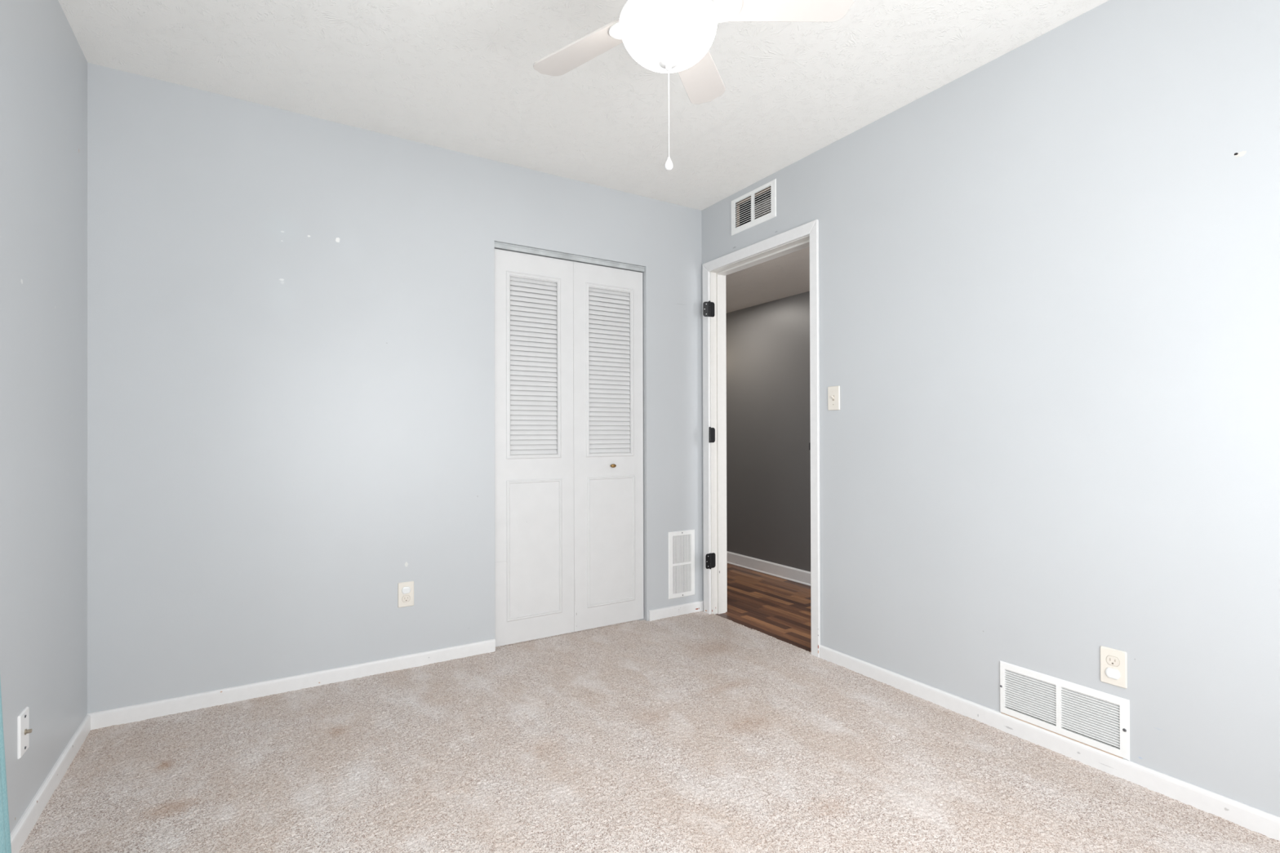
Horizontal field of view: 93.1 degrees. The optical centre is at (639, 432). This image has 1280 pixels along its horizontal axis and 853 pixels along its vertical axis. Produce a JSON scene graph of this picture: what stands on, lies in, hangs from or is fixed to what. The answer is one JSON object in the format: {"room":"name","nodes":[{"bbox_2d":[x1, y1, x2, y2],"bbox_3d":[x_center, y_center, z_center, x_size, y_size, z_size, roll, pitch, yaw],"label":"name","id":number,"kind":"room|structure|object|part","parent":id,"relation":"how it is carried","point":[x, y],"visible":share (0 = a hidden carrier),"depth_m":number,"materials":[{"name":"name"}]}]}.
{"room":"empty bedroom","nodes":[
{"label":"empty bedroom","id":0,"kind":"room"},
{"bbox_2d":[0,0,87,834],"bbox_3d":[-1.138,-0.135,0.679,0.118,2.460,3.548,0,0,-32],"label":"wall","id":1,"kind":"structure","parent":0,"point":[43,65],"depth_m":1.76,"materials":[{"name":"blue paint"}]},
{"bbox_2d":[17,706,32,759],"bbox_3d":[-1.643,0.802,1.625,0.019,0.114,0.072,0,0,-32],"label":"plate","id":2,"kind":"object","parent":1,"relation":"attached to","point":[24,731],"visible":1,"depth_m":1.61,"materials":[{"name":"white plastic"}]},
{"bbox_2d":[9,714,90,852],"bbox_3d":[-1.107,1.052,0.754,0.012,0.068,3.418,0,0,-32],"label":"baseboard","id":3,"kind":"structure","parent":1,"relation":"attached to","point":[20,833],"depth_m":1.78,"materials":[{"name":"white paint"}]},
{"bbox_3d":[-0.940,-1.051,0.541,0.075,0.019,1.900,0,0,-32],"label":"curtain rod","id":4,"kind":"object","parent":1,"relation":"attached to","visible":0},
{"bbox_2d":[0,679,11,852],"bbox_3d":[-1.290,0.008,1.163,0.060,2.080,0.442,0,0,-32],"label":"curtain","id":5,"kind":"object","parent":4,"relation":"hanging from","point":[5,837],"visible":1,"depth_m":1.29,"materials":[{"name":"teal fabric"}]},
{"bbox_2d":[87,62,702,713],"bbox_3d":[-0.902,-0.126,2.981,2.942,2.460,0.118,0,0,-32],"label":"wall","id":6,"kind":"structure","parent":0,"point":[291,315],"depth_m":2.58,"materials":[{"name":"blue paint"}]},
{"bbox_2d":[86,639,495,729],"bbox_3d":[-1.367,1.060,2.609,1.523,0.068,0.012,0,0,-32],"label":"baseboard","id":7,"kind":"structure","parent":6,"relation":"attached to","point":[136,713],"depth_m":2.52,"materials":[{"name":"white paint"}]},
{"bbox_2d":[397,581,413,607],"bbox_3d":[-1.076,0.746,2.792,0.070,0.114,0.011,0,0,-32],"label":"wall outlet","id":8,"kind":"object","parent":6,"relation":"attached to","point":[407,599],"depth_m":2.79,"materials":[{"name":"beige plastic"}]},
{"bbox_3d":[-1.075,0.726,2.789,0.039,0.032,0.006,0,0,-32],"label":"outlet cap","id":9,"kind":"part","parent":8,"relation":"part of","materials":[{"name":"white plastic"}]},
{"bbox_2d":[401,595,410,602],"bbox_3d":[-1.077,0.765,2.792,0.037,0.030,0.001,0,0,-32],"label":"socket","id":10,"kind":"object","parent":8,"relation":"attached to","point":[405,598],"depth_m":2.79,"materials":[{"name":"beige plastic"}]},
{"bbox_2d":[494,241,644,646],"bbox_3d":[-0.360,0.060,3.284,0.895,2.034,0.060,0,0,-32],"label":"door","id":11,"kind":"structure","parent":6,"relation":"in","point":[569,487],"depth_m":3.25,"materials":[{"name":"white paint"}]},
{"bbox_3d":[-0.558,-0.342,3.174,0.266,0.914,0.014,0,0,-32],"label":"louvre panel","id":12,"kind":"part","parent":11,"relation":"part of","materials":[{"name":"white paint"}]},
{"bbox_3d":[-0.550,-0.343,3.161,0.304,0.959,0.005,0,0,-32],"label":"louvre moulding","id":13,"kind":"part","parent":11,"relation":"part of","materials":[{"name":"white paint"}]},
{"bbox_3d":[-0.546,0.603,3.159,0.308,0.719,0.005,0,0,-32],"label":"panel moulding","id":14,"kind":"part","parent":11,"relation":"part of","materials":[{"name":"white paint"}]},
{"bbox_3d":[-0.174,-0.342,3.412,0.270,0.914,0.014,0,0,-32],"label":"louvre panel","id":15,"kind":"part","parent":11,"relation":"part of","materials":[{"name":"white paint"}]},
{"bbox_3d":[-0.167,-0.343,3.399,0.308,0.959,0.005,0,0,-32],"label":"louvre moulding","id":16,"kind":"part","parent":11,"relation":"part of","materials":[{"name":"white paint"}]},
{"bbox_3d":[-0.158,0.603,3.398,0.308,0.719,0.005,0,0,-32],"label":"panel moulding","id":17,"kind":"part","parent":11,"relation":"part of","materials":[{"name":"white paint"}]},
{"bbox_2d":[648,600,703,621],"bbox_3d":[0.220,1.059,3.592,0.392,0.068,0.012,0,0,-32],"label":"baseboard","id":18,"kind":"structure","parent":6,"relation":"attached to","point":[673,611],"depth_m":3.58,"materials":[{"name":"white paint"}]},
{"bbox_2d":[668,529,694,599],"bbox_3d":[0.248,0.785,3.621,0.193,0.395,0.019,0,0,-32],"label":"air vent","id":19,"kind":"object","parent":6,"relation":"in","point":[682,543],"visible":1,"depth_m":3.61,"materials":[{"name":"white metal"}]},
{"bbox_2d":[495,619,638,648],"bbox_3d":[-0.664,1.112,3.544,1.444,0.046,0.602,0,0,-32],"label":"floor","id":20,"kind":"structure","parent":0,"point":[636,620],"depth_m":3.34,"materials":[{"name":"beige carpet"}]},
{"bbox_2d":[57,0,1108,210],"bbox_3d":[0.078,-1.415,1.508,3.060,0.100,3.666,0,0,-32],"label":"ceiling","id":21,"kind":"structure","parent":0,"point":[460,76],"depth_m":2.27,"materials":[{"name":"white paint"}]},
{"bbox_2d":[533,0,854,170],"bbox_3d":[0.046,-1.007,1.481,0.848,0.715,0.870,0,0,-32],"label":"ceiling fan","id":22,"kind":"object","parent":21,"relation":"hanging from","point":[661,36],"visible":1,"depth_m":1.50,"materials":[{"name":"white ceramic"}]},
{"bbox_3d":[-0.152,-1.056,1.674,0.351,0.006,0.114,0,11,38],"label":"fan blade","id":23,"kind":"part","parent":22,"relation":"part of","materials":[{"name":"white wood"}]},
{"bbox_3d":[0.070,-0.966,1.502,0.242,0.102,0.242,0,0,-32],"label":"lamp shade","id":24,"kind":"part","parent":22,"relation":"part of","materials":[{"name":"white glass"}]},
{"bbox_3d":[0.071,-0.789,1.501,0.002,0.220,0.002,0,0,-32],"label":"pull chain","id":25,"kind":"part","parent":22,"relation":"part of","materials":[{"name":"white metal"}]},
{"bbox_3d":[0.165,-1.057,1.766,0.114,0.006,0.351,-12,-4,19],"label":"fan blade","id":26,"kind":"part","parent":22,"relation":"part of","materials":[{"name":"white wood"}]},
{"bbox_3d":[0.350,-1.059,1.494,0.351,0.006,0.114,0,-11,2],"label":"fan blade","id":27,"kind":"part","parent":22,"relation":"part of","materials":[{"name":"white"}]},
{"bbox_2d":[18,563,1279,852],"bbox_3d":[-0.135,1.104,2.832,3.855,0.054,5.931,0,0,-32],"label":"floor","id":28,"kind":"structure","parent":0,"point":[699,731],"depth_m":1.94,"materials":[{"name":"beige carpet"}]},
{"bbox_2d":[725,197,809,313],"bbox_3d":[1.110,-1.185,3.615,0.912,0.350,5.930,0,0,-32],"label":"ceiling","id":29,"kind":"structure","parent":0,"point":[787,275],"depth_m":4.04,"materials":[{"name":"beige paint"}]},
{"bbox_2d":[725,291,810,572],"bbox_3d":[1.517,-0.115,3.920,0.100,2.490,6.030,0,0,-32],"label":"wall","id":30,"kind":"structure","parent":0,"point":[768,421],"depth_m":4.66,"materials":[{"name":"grey paint"}]},
{"bbox_2d":[726,551,810,586],"bbox_3d":[1.496,1.039,3.842,0.019,0.098,5.930,0,0,-32],"label":"baseboard","id":31,"kind":"structure","parent":30,"relation":"attached to","point":[797,575],"depth_m":4.64,"materials":[{"name":"white paint"}]},
{"bbox_2d":[701,0,1279,817],"bbox_3d":[1.333,-0.135,2.277,0.118,2.460,3.666,0,0,-32],"label":"wall","id":32,"kind":"structure","parent":0,"point":[1049,275],"depth_m":1.99,"materials":[{"name":"blue paint"}]},
{"bbox_2d":[731,178,776,235],"bbox_3d":[0.712,-1.226,3.378,0.237,0.199,0.358,0,0,-32],"label":"air vent","id":33,"kind":"object","parent":32,"relation":"in","point":[745,203],"visible":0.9,"depth_m":3.33,"materials":[{"name":"white metal"}]},
{"bbox_2d":[702,219,820,657],"bbox_3d":[0.665,0.035,3.321,0.181,2.116,0.900,0,0,-32],"label":"door frame","id":34,"kind":"structure","parent":32,"relation":"in","point":[715,271],"depth_m":3.63,"materials":[{"name":"white paint"}]},
{"bbox_3d":[0.415,-0.739,3.628,0.076,0.095,0.017,0,0,-17],"label":"door hinge","id":35,"kind":"part","parent":34,"relation":"part of","materials":[{"name":"black metal"}]},
{"bbox_3d":[0.420,0.768,3.619,0.078,0.095,0.011,0,0,-32],"label":"door hinge","id":36,"kind":"part","parent":34,"relation":"part of","materials":[{"name":"black metal"}]},
{"bbox_3d":[0.424,0.014,3.619,0.024,0.095,0.070,0,0,29],"label":"door hinge","id":37,"kind":"part","parent":34,"relation":"part of","materials":[{"name":"black metal"}]},
{"bbox_3d":[0.736,0.044,3.365,0.013,2.093,0.900,0,0,-32],"label":"casing","id":38,"kind":"part","parent":34,"relation":"part of","materials":[{"name":"white paint"}]},
{"bbox_2d":[827,386,839,410],"bbox_3d":[0.903,-0.161,2.841,0.020,0.112,0.068,0,0,-32],"label":"light switch","id":39,"kind":"object","parent":32,"relation":"attached to","point":[833,392],"visible":1,"depth_m":2.84,"materials":[{"name":"beige plastic"}]},
{"bbox_2d":[819,644,1279,840],"bbox_3d":[1.524,1.049,1.846,0.012,0.068,2.506,0,0,-32],"label":"baseboard","id":40,"kind":"structure","parent":32,"relation":"attached to","point":[1255,820],"depth_m":1.97,"materials":[{"name":"white paint"}]},
{"bbox_2d":[1000,712,1122,758],"bbox_3d":[1.406,1.016,2.043,0.004,0.005,0.365,0,0,-32],"label":"trim","id":41,"kind":"structure","parent":32,"relation":"attached to","point":[1001,713],"depth_m":2.03,"materials":[{"name":"white wood"}]},
{"bbox_2d":[1000,660,1129,760],"bbox_3d":[1.439,0.922,2.057,0.083,0.187,0.389,0,0,-32],"label":"air vent","id":42,"kind":"object","parent":32,"relation":"in","point":[1095,718],"visible":0.98,"depth_m":2.02,"materials":[{"name":"white metal"}]},
{"bbox_2d":[1100,645,1127,688],"bbox_3d":[1.487,0.738,1.907,0.011,0.114,0.070,0,0,-32],"label":"wall outlet","id":43,"kind":"object","parent":32,"relation":"attached to","point":[1112,658],"depth_m":1.90,"materials":[{"name":"beige plastic"}]},
{"bbox_3d":[1.484,0.758,1.905,0.006,0.032,0.039,0,0,-32],"label":"outlet cap","id":44,"kind":"part","parent":43,"relation":"part of","materials":[{"name":"white plastic"}]},
{"bbox_2d":[1106,655,1119,666],"bbox_3d":[1.487,0.719,1.907,0.001,0.030,0.037,0,0,-32],"label":"socket","id":45,"kind":"object","parent":43,"relation":"attached to","point":[1111,660],"depth_m":1.91,"materials":[{"name":"beige plastic"}]}
]}

